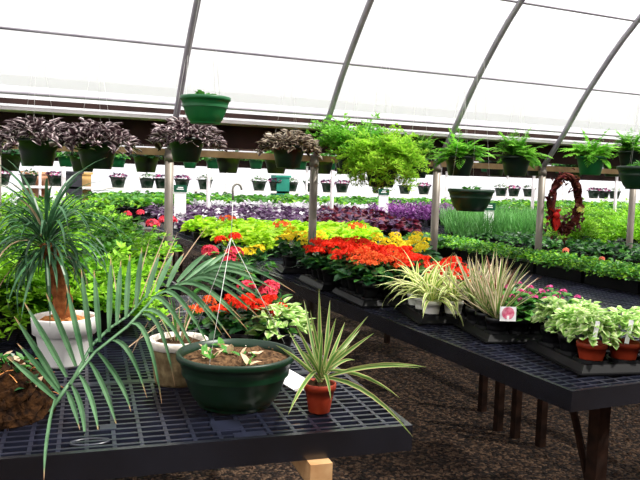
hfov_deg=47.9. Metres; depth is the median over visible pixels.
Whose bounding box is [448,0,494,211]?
bowl
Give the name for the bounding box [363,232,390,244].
kalanchoe
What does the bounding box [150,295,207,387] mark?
stone pot
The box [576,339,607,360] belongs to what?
pot
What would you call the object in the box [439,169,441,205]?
post
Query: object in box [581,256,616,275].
potted flower
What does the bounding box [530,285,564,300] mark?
impatiens
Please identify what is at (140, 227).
geranium
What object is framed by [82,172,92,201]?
plywood sheet
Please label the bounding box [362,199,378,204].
seedling
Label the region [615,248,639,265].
plant
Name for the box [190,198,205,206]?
plant
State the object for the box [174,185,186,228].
sign
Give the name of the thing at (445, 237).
seedling
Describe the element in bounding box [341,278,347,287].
pot
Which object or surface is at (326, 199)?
seedling
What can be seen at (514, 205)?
seedling
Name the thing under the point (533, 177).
post
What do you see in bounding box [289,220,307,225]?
lime coleus
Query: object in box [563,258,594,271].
seedling
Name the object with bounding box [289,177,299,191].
potted flower
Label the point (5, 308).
feathery plant
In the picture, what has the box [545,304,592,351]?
ivy
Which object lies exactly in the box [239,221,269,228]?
lime coleus
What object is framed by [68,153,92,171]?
pot
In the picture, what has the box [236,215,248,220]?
plant
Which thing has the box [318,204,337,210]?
begonias
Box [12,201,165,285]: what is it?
feathery plant
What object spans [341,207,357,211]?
begonias
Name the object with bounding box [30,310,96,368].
pot
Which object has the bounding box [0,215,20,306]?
feathery plant
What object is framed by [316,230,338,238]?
lime coleus
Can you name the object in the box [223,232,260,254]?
lime coleus
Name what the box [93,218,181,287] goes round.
feathery plant
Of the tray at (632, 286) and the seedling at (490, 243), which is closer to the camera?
the tray at (632, 286)
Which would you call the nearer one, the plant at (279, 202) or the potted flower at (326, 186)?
the plant at (279, 202)
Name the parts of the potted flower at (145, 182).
pot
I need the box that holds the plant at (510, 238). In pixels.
[500,235,530,247]
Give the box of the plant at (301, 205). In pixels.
[291,201,308,208]
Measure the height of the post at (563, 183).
1.950 m
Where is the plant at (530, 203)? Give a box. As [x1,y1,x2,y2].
[517,203,544,230]
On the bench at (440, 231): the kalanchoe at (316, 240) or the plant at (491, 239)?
the plant at (491, 239)
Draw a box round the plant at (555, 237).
[542,235,564,248]
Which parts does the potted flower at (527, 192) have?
pot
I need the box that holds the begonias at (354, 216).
[345,213,372,220]
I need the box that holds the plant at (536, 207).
[526,207,545,231]
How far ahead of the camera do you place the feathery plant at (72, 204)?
5.10 m
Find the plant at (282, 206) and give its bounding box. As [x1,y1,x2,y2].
[275,206,295,210]
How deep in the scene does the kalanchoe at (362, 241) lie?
5.39 m
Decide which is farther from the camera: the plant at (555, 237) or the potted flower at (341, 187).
the potted flower at (341, 187)
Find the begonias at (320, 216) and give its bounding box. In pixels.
[317,212,332,218]
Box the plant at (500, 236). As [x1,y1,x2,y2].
[494,232,519,247]
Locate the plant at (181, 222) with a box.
[173,218,200,234]
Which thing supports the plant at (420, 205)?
on the bench at (145, 218)
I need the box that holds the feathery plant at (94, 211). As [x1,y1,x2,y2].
[16,194,103,224]
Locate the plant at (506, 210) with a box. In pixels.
[494,210,522,240]
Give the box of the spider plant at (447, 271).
[415,252,466,309]
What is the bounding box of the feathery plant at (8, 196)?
[1,194,26,217]
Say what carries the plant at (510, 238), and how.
on the bench at (440, 231)
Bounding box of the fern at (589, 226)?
[543,197,620,246]
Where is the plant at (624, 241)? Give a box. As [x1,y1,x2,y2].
[616,241,639,253]
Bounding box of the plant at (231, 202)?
[227,201,240,206]
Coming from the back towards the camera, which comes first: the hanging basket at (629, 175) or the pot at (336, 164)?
the pot at (336, 164)
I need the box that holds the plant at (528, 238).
[523,234,546,249]
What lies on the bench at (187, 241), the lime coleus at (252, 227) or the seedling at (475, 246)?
the lime coleus at (252, 227)
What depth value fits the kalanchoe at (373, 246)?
4.85 m
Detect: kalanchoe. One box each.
[179,295,236,339]
[202,293,270,339]
[235,294,300,339]
[268,226,307,266]
[271,232,303,263]
[287,232,318,266]
[290,230,306,264]
[296,237,330,276]
[300,239,335,279]
[305,239,344,282]
[306,232,330,254]
[321,238,354,279]
[322,243,359,287]
[328,246,370,290]
[329,242,357,269]
[334,245,389,293]
[343,236,368,245]
[343,250,396,297]
[352,243,399,281]
[354,242,381,252]
[356,238,370,274]
[360,250,404,293]
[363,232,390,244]
[364,247,419,296]
[376,244,421,276]
[377,232,410,245]
[386,235,415,253]
[390,245,430,292]
[391,252,432,296]
[399,235,440,263]
[404,231,442,258]
[419,266,453,298]
[420,255,435,274]
[435,260,461,273]
[438,256,469,277]
[442,266,472,294]
[443,268,471,308]
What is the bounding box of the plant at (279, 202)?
[275,201,289,206]
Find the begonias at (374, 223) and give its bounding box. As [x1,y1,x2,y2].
[358,216,386,231]
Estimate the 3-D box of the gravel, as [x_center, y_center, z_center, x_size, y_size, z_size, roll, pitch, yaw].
[0.430,1.172,4.550,3.922,0.013,4.318,0,5,-24]
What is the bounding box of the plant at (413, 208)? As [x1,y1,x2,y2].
[392,204,414,224]
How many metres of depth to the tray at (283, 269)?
6.01 m
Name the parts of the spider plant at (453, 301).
pot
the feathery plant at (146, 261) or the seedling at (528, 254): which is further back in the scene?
the seedling at (528, 254)
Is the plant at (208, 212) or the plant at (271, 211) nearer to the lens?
the plant at (208, 212)
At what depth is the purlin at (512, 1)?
5.64 m
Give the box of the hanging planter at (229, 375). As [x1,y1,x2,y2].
[176,183,294,413]
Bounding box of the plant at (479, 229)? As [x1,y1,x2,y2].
[465,210,505,241]
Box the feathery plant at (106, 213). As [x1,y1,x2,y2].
[81,212,109,234]
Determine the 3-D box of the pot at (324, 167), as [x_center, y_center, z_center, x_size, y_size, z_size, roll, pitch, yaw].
[0.026,-0.862,8.405,0.288,0.181,0.288,3,5,13]
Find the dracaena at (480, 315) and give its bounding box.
[446,249,539,325]
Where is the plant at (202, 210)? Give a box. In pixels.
[201,208,214,216]
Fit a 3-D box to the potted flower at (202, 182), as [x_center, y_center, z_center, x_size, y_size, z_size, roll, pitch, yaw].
[-3.150,-1.605,19.813,0.528,0.426,0.490,0,5,-17]
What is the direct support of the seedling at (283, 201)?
on the bench at (133, 216)
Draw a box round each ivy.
[530,296,573,343]
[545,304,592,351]
[564,297,607,338]
[564,307,621,360]
[597,305,639,359]
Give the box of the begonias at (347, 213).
[330,212,350,216]
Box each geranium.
[123,209,148,236]
[145,215,183,265]
[193,244,257,304]
[207,232,257,285]
[234,279,291,322]
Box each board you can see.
[0,97,639,144]
[0,112,626,166]
[3,150,619,177]
[54,156,620,180]
[135,144,562,164]
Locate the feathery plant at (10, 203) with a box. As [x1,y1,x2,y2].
[0,203,13,233]
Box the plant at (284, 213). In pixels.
[274,211,295,217]
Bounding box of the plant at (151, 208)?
[144,205,163,218]
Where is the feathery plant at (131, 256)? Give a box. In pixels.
[54,225,146,280]
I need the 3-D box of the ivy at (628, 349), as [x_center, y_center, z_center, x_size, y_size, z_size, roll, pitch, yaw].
[1.339,0.419,3.180,0.260,0.263,0.235,4,5,25]
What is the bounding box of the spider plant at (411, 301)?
[378,250,444,305]
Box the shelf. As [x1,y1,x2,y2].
[1,185,639,202]
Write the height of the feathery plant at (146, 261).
0.508 m
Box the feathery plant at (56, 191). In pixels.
[54,191,130,218]
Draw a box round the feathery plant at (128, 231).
[75,215,173,274]
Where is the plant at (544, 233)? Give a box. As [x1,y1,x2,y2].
[532,231,557,247]
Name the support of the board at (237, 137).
attached to the wall
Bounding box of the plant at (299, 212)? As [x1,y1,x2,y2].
[296,211,308,215]
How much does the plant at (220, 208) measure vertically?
0.280 m
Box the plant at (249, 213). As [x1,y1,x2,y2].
[236,211,253,217]
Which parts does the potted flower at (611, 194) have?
pot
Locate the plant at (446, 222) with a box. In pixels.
[439,206,467,236]
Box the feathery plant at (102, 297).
[25,229,183,332]
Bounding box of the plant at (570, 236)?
[568,236,591,249]
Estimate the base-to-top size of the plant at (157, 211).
0.251 m
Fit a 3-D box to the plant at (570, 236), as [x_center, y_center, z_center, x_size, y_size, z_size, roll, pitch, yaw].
[3.113,0.050,8.606,0.360,0.219,0.387,3,5,16]
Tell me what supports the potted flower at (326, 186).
on the shelf
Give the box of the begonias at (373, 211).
[363,208,387,217]
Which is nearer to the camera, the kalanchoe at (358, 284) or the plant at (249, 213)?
the kalanchoe at (358, 284)
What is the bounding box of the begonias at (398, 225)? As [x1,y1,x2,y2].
[371,217,405,237]
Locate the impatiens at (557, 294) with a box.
[541,289,580,303]
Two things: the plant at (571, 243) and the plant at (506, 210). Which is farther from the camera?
the plant at (506, 210)
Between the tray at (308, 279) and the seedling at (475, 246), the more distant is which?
the seedling at (475, 246)
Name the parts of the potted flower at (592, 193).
pot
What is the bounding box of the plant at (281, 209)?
[274,208,296,215]
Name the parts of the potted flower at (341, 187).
pot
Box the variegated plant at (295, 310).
[245,296,315,346]
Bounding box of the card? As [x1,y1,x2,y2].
[283,369,304,390]
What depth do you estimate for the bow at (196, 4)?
4.95 m
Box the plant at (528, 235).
[519,234,542,246]
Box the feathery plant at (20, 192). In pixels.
[14,191,59,213]
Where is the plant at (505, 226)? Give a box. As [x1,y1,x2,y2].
[490,207,521,238]
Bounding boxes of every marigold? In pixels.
[216,248,258,295]
[235,244,278,287]
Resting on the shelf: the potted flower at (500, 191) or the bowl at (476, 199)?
the potted flower at (500, 191)
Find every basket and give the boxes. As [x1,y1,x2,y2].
[0,34,84,165]
[1,104,20,170]
[55,42,142,168]
[56,152,71,166]
[62,100,92,171]
[112,153,129,167]
[130,104,163,172]
[145,55,228,161]
[180,0,230,124]
[183,159,199,167]
[201,148,217,168]
[209,111,247,172]
[245,159,262,168]
[254,62,322,167]
[260,150,285,173]
[295,161,309,169]
[305,76,391,171]
[306,153,334,173]
[331,33,433,192]
[333,118,349,173]
[400,78,442,177]
[426,126,445,174]
[427,85,495,175]
[479,128,503,175]
[492,84,552,175]
[527,133,549,175]
[551,164,564,172]
[558,94,620,174]
[563,136,580,175]
[603,166,618,176]
[611,97,639,165]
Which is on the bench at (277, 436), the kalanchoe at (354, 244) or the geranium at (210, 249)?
the geranium at (210, 249)
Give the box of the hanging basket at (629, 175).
[616,95,639,188]
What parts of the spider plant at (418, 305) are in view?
pot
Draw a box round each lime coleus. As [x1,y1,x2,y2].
[180,217,214,240]
[189,215,223,238]
[200,223,227,244]
[210,226,243,250]
[214,215,239,228]
[217,221,246,231]
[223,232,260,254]
[235,227,265,245]
[236,217,255,222]
[236,223,269,235]
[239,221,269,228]
[241,225,266,238]
[257,232,289,256]
[259,221,282,243]
[264,227,289,253]
[265,220,290,232]
[276,228,307,254]
[284,223,307,229]
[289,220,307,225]
[290,225,307,231]
[307,226,334,234]
[316,221,332,228]
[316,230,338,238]
[326,227,347,238]
[329,223,350,229]
[334,230,364,238]
[342,222,371,237]
[344,221,371,227]
[347,225,383,236]
[349,230,382,241]
[355,227,384,237]
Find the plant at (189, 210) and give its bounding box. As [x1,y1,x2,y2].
[173,207,198,214]
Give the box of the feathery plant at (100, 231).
[5,214,157,304]
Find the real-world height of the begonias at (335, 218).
0.302 m
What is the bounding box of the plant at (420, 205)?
[406,205,429,220]
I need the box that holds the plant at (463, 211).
[457,211,497,237]
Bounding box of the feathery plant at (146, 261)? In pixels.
[26,225,156,312]
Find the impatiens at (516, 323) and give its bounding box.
[499,289,541,330]
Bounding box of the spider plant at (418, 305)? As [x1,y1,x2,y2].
[379,258,465,309]
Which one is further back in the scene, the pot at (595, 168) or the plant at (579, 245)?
the plant at (579, 245)
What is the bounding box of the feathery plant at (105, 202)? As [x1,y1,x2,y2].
[65,199,143,249]
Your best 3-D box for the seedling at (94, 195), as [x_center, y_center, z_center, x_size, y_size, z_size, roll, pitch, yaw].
[-4.765,-0.881,15.756,0.714,0.352,0.760,0,5,-21]
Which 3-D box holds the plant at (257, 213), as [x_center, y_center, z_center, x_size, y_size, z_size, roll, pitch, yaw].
[-0.947,-0.358,11.613,0.460,0.261,0.457,3,5,9]
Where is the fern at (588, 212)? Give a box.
[543,201,614,246]
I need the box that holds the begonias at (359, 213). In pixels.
[346,210,364,216]
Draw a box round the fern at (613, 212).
[596,198,639,242]
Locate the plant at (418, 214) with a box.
[407,202,429,223]
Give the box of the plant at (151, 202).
[144,202,163,215]
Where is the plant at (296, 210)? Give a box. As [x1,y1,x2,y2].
[291,208,308,215]
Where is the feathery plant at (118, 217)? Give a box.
[87,204,126,222]
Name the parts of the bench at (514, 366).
leg, leg, leg, leg, leg, leg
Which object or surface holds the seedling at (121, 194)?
on the bench at (133, 216)
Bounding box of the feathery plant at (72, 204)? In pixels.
[19,204,99,237]
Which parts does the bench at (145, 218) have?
leg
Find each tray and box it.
[112,207,133,214]
[130,207,152,214]
[275,263,308,273]
[296,273,341,290]
[329,286,407,307]
[396,303,466,324]
[437,244,475,256]
[453,318,541,343]
[460,250,501,265]
[495,256,549,273]
[520,337,639,375]
[536,263,595,282]
[584,271,639,293]
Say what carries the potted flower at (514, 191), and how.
on the shelf
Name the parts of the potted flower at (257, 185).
pot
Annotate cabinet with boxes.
[66,171,83,202]
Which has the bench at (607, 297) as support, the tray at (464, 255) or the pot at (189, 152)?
the tray at (464, 255)
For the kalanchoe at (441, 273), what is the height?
0.252 m
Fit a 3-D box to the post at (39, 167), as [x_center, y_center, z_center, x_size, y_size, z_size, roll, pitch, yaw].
[-6.997,-1.192,17.985,0.078,1.950,0.078,0,5,-24]
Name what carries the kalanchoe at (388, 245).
on the tray at (359, 300)
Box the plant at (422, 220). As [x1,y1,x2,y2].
[414,203,431,222]
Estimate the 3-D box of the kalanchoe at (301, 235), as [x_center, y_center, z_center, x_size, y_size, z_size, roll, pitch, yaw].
[-0.145,0.069,6.210,0.326,0.307,0.310,-2,6,-35]
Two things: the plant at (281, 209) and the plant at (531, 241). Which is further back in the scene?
the plant at (281, 209)
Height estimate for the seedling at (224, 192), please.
0.374 m
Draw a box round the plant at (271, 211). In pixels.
[254,208,276,215]
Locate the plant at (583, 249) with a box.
[578,245,614,260]
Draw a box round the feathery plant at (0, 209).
[0,209,97,255]
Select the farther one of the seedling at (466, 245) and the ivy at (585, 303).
the seedling at (466, 245)
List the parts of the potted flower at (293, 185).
pot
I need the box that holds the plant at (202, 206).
[192,203,205,207]
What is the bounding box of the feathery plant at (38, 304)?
[0,208,134,340]
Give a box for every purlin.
[0,26,639,94]
[500,0,634,21]
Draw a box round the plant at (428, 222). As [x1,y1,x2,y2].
[420,208,440,225]
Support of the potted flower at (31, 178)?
on the shelf
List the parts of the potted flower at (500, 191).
pot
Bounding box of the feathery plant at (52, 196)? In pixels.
[2,196,59,219]
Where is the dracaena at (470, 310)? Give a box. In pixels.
[424,248,505,320]
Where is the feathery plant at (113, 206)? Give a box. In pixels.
[103,206,143,239]
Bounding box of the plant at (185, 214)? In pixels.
[173,212,191,228]
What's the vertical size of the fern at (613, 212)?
0.686 m
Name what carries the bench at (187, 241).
on the floor
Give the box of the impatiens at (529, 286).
[518,285,543,325]
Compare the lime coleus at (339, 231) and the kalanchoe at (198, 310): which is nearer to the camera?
the kalanchoe at (198, 310)
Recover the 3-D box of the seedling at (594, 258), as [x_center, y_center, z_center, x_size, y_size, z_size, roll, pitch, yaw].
[2.326,0.207,6.129,0.345,0.147,0.342,3,5,17]
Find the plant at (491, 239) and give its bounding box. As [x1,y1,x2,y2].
[477,209,509,240]
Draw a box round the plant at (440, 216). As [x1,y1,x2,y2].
[439,201,454,224]
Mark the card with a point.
(293, 381)
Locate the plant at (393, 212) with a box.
[374,203,396,221]
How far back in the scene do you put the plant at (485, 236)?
9.13 m
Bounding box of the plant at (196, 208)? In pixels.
[186,206,201,210]
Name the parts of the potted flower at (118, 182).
pot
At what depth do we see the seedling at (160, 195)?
15.52 m
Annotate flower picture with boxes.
[502,307,513,320]
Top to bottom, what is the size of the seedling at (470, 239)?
0.144 m
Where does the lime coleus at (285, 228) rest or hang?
on the bench at (187, 241)
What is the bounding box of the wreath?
[543,168,584,244]
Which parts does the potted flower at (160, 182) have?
pot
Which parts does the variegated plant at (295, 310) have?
pot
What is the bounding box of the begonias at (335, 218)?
[324,214,356,221]
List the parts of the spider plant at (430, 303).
pot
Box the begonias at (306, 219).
[303,213,335,221]
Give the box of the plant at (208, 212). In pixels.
[192,209,213,216]
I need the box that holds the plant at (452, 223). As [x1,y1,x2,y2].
[444,213,475,237]
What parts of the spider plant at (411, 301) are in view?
pot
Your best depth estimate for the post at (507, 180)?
23.85 m
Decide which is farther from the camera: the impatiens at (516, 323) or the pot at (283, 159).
the pot at (283, 159)
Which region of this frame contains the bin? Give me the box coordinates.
[271,175,290,196]
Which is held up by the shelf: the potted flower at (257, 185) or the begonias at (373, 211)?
the potted flower at (257, 185)
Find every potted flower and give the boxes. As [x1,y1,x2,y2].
[1,171,11,184]
[18,168,37,185]
[45,171,60,185]
[108,172,127,187]
[139,172,155,187]
[152,174,164,188]
[174,174,190,187]
[196,174,213,189]
[250,176,267,190]
[268,178,281,190]
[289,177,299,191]
[320,179,335,191]
[335,179,349,192]
[397,181,412,193]
[416,182,431,194]
[494,183,508,195]
[508,185,520,196]
[522,184,536,196]
[542,248,581,270]
[587,187,601,197]
[598,188,610,198]
[607,187,620,198]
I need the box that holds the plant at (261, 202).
[256,200,274,206]
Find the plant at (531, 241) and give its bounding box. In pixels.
[526,238,551,249]
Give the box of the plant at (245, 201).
[239,199,256,206]
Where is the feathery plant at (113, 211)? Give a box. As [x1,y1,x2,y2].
[64,209,153,247]
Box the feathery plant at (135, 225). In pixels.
[80,207,161,249]
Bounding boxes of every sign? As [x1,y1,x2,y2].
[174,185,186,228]
[378,189,388,217]
[483,203,495,239]
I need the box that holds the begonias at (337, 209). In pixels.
[322,207,342,212]
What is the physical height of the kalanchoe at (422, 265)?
0.300 m
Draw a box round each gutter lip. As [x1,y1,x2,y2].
[0,105,638,148]
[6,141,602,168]
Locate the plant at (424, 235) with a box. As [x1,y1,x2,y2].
[418,234,449,247]
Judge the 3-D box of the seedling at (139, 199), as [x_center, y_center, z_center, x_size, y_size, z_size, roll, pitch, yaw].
[-3.365,-0.673,13.748,0.584,0.270,0.548,3,5,8]
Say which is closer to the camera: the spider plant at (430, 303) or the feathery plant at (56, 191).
the spider plant at (430, 303)
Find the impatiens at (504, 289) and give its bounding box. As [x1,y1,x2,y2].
[485,284,526,325]
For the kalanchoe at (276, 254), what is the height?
0.304 m
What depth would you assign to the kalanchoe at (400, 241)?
5.46 m
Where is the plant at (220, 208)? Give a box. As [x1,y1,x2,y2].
[213,207,238,215]
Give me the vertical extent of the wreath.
0.755 m
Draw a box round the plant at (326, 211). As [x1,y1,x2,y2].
[317,210,331,215]
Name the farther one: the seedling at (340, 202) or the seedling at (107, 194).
the seedling at (340, 202)
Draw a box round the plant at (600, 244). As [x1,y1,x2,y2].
[592,240,623,259]
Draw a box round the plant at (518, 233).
[509,230,529,245]
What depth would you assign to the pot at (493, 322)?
3.65 m
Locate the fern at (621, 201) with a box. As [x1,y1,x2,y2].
[586,201,626,243]
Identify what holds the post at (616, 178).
on the floor
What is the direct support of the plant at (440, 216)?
on the bench at (440, 231)
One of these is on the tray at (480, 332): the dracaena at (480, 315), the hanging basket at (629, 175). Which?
the dracaena at (480, 315)
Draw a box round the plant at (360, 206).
[354,203,365,208]
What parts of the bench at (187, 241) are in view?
leg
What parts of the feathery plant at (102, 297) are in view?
pot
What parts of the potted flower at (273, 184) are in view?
pot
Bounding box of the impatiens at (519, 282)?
[509,281,535,315]
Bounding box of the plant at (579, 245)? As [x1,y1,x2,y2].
[569,244,598,258]
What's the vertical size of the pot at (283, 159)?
0.163 m
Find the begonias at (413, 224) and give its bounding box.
[385,217,422,236]
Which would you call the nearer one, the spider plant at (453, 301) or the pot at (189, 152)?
the spider plant at (453, 301)
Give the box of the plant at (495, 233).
[491,231,513,243]
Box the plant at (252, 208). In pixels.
[242,207,258,216]
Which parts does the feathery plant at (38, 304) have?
pot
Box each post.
[0,149,1,216]
[38,166,40,197]
[61,151,65,202]
[137,172,138,225]
[164,148,173,276]
[205,157,210,255]
[225,173,227,193]
[305,155,318,344]
[305,166,307,194]
[330,170,334,208]
[430,160,441,267]
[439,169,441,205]
[444,171,447,198]
[506,176,508,199]
[531,176,535,208]
[535,165,546,257]
[562,183,564,200]
[613,177,617,216]
[625,189,636,255]
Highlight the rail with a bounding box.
[2,142,618,173]
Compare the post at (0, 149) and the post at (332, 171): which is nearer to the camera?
the post at (0, 149)
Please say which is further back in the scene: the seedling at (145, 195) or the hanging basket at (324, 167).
the seedling at (145, 195)
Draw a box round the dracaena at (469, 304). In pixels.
[454,257,499,305]
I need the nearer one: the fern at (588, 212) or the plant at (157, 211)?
the fern at (588, 212)
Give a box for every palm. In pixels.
[0,157,136,368]
[0,228,292,474]
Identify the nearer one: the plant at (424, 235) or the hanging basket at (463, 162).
the hanging basket at (463, 162)
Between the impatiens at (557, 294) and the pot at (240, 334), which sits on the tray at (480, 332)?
the impatiens at (557, 294)
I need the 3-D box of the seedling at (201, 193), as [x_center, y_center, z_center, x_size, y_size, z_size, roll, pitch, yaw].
[-2.919,-0.952,17.131,0.712,0.374,0.689,3,5,15]
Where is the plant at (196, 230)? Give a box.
[185,215,199,231]
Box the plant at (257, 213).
[247,210,272,217]
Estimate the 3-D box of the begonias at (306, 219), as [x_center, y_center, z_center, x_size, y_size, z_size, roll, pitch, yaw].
[0.005,-0.243,10.425,0.529,0.296,0.560,-1,6,-33]
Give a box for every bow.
[167,0,200,149]
[313,0,373,156]
[436,0,524,159]
[542,14,639,166]
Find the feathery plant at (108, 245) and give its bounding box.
[0,203,118,312]
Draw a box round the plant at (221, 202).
[212,200,229,206]
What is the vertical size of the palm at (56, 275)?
0.859 m
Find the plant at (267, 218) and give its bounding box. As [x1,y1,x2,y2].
[250,214,271,221]
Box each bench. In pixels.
[0,295,412,479]
[83,203,621,221]
[140,216,443,273]
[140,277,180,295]
[153,228,444,292]
[244,260,639,479]
[381,228,634,267]
[441,257,639,316]
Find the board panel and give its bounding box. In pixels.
[22,171,49,200]
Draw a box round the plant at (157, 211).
[151,207,173,218]
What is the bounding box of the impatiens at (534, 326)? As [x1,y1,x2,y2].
[516,289,551,330]
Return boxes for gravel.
[122,340,639,479]
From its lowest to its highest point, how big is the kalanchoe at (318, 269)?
0.294 m
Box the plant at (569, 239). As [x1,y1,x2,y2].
[552,238,580,252]
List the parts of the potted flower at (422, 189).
pot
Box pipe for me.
[0,90,636,137]
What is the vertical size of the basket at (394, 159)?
1.169 m
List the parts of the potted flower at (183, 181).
pot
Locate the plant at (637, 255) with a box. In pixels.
[624,251,639,263]
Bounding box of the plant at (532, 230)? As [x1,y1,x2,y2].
[521,210,544,240]
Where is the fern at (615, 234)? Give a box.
[588,201,639,246]
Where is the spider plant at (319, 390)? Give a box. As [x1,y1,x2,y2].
[278,293,423,436]
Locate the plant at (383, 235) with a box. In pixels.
[369,235,398,244]
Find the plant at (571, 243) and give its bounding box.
[561,239,588,257]
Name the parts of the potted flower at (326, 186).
pot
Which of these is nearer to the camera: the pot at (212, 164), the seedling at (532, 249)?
the seedling at (532, 249)
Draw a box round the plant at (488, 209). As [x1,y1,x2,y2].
[462,209,488,232]
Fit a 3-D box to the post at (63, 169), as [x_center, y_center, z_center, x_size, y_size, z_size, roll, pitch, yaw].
[-4.176,-0.564,11.719,0.078,1.950,0.078,0,5,-24]
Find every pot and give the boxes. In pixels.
[1,152,20,170]
[15,138,60,165]
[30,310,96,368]
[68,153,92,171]
[77,141,116,168]
[112,156,126,167]
[132,155,159,172]
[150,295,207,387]
[169,137,205,161]
[176,338,294,413]
[180,94,230,124]
[183,162,196,167]
[196,328,221,339]
[206,158,217,168]
[216,158,239,172]
[224,329,254,338]
[265,160,285,173]
[271,145,305,167]
[284,254,297,266]
[303,378,335,414]
[311,265,322,276]
[316,267,323,279]
[318,162,332,173]
[322,268,337,282]
[335,151,351,171]
[335,163,349,173]
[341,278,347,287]
[347,276,361,290]
[354,279,363,293]
[362,283,379,297]
[366,164,399,186]
[374,280,383,293]
[382,281,399,296]
[412,159,430,177]
[445,155,475,175]
[448,188,494,211]
[459,295,470,308]
[465,305,480,320]
[475,310,493,325]
[485,315,507,331]
[500,156,529,175]
[508,316,528,330]
[527,163,541,175]
[529,318,547,330]
[540,325,567,343]
[558,332,586,351]
[575,156,606,174]
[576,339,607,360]
[608,338,639,359]
[616,166,639,188]
[617,151,639,165]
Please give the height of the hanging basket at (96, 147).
0.837 m
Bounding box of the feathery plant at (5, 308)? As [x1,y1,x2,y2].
[0,223,46,320]
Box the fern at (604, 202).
[551,197,621,241]
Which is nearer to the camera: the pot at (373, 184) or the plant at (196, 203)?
the pot at (373, 184)
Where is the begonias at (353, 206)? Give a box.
[341,205,357,211]
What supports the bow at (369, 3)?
attached to the post at (314, 161)
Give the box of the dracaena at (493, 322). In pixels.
[450,256,549,331]
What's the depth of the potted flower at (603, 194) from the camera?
25.69 m
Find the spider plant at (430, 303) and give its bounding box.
[384,255,469,323]
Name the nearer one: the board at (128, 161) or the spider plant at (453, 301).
the spider plant at (453, 301)
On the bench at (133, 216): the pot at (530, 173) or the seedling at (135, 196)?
the seedling at (135, 196)
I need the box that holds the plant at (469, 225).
[447,211,477,238]
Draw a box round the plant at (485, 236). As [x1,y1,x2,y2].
[467,231,492,241]
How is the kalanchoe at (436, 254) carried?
on the bench at (514, 366)
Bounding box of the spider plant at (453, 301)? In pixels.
[408,256,479,314]
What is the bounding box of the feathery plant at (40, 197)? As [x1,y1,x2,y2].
[18,195,91,217]
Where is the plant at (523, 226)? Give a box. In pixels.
[508,211,535,235]
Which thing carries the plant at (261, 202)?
on the bench at (133, 216)
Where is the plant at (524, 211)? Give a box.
[513,211,535,235]
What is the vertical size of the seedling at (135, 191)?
0.366 m
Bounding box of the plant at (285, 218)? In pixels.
[268,217,291,221]
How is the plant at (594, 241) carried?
on the bench at (440, 231)
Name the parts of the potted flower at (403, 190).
pot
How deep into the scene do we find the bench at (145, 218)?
12.42 m
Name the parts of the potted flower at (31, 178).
pot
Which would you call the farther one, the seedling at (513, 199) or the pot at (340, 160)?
the seedling at (513, 199)
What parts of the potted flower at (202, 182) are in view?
pot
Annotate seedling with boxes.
[85,191,103,202]
[87,192,113,201]
[96,194,120,206]
[106,194,128,206]
[109,197,132,207]
[110,197,137,207]
[115,192,138,206]
[125,195,148,206]
[131,197,150,208]
[133,194,152,206]
[133,198,155,208]
[134,190,153,196]
[149,198,173,205]
[151,194,173,197]
[187,192,205,197]
[211,191,231,196]
[213,196,238,203]
[225,194,246,203]
[238,197,259,202]
[242,195,264,200]
[262,198,281,204]
[266,194,287,200]
[270,198,287,206]
[284,196,302,200]
[288,197,307,207]
[320,197,342,203]
[324,198,347,204]
[340,199,360,205]
[350,196,369,198]
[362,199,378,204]
[402,232,421,239]
[438,236,465,248]
[446,239,464,249]
[448,235,472,246]
[458,238,480,248]
[459,241,481,253]
[467,242,492,253]
[469,240,495,251]
[478,244,504,258]
[482,241,506,254]
[490,243,516,253]
[492,201,511,207]
[494,247,522,257]
[502,203,516,210]
[503,248,534,261]
[506,198,524,201]
[515,203,536,210]
[517,251,545,262]
[518,247,547,258]
[530,249,559,261]
[533,253,563,267]
[545,250,577,266]
[558,253,595,267]
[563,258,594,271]
[574,255,606,270]
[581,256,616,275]
[589,204,606,210]
[594,258,627,274]
[595,261,638,278]
[611,261,639,279]
[613,265,639,280]
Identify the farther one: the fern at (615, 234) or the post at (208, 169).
the post at (208, 169)
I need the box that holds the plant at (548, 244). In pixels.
[542,237,570,253]
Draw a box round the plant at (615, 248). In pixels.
[606,242,639,261]
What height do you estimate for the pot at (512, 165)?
0.169 m
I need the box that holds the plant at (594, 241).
[576,238,604,255]
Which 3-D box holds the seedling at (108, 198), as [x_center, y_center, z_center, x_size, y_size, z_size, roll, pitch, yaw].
[-4.270,-0.753,14.561,0.636,0.334,0.615,2,5,3]
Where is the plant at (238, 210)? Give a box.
[233,208,249,214]
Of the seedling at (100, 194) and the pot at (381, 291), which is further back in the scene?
the seedling at (100, 194)
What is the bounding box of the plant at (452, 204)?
[438,204,464,234]
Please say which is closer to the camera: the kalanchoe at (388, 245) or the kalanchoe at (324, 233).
the kalanchoe at (388, 245)
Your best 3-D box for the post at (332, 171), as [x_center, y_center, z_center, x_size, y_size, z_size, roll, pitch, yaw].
[0.220,-0.596,13.695,0.078,1.950,0.078,0,5,-24]
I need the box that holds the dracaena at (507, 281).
[452,251,537,293]
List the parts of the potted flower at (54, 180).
pot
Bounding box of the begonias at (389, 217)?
[372,216,393,230]
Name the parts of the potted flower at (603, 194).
pot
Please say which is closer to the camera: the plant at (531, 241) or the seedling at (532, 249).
the seedling at (532, 249)
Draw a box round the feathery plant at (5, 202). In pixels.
[1,202,29,235]
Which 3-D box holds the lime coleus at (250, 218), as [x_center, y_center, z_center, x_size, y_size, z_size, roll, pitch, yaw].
[-0.994,-0.164,9.324,0.437,0.265,0.443,-3,7,-44]
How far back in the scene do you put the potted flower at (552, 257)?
6.19 m
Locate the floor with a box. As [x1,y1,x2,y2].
[4,222,639,479]
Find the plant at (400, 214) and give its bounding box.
[394,204,408,220]
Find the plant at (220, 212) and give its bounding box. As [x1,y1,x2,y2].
[214,210,237,216]

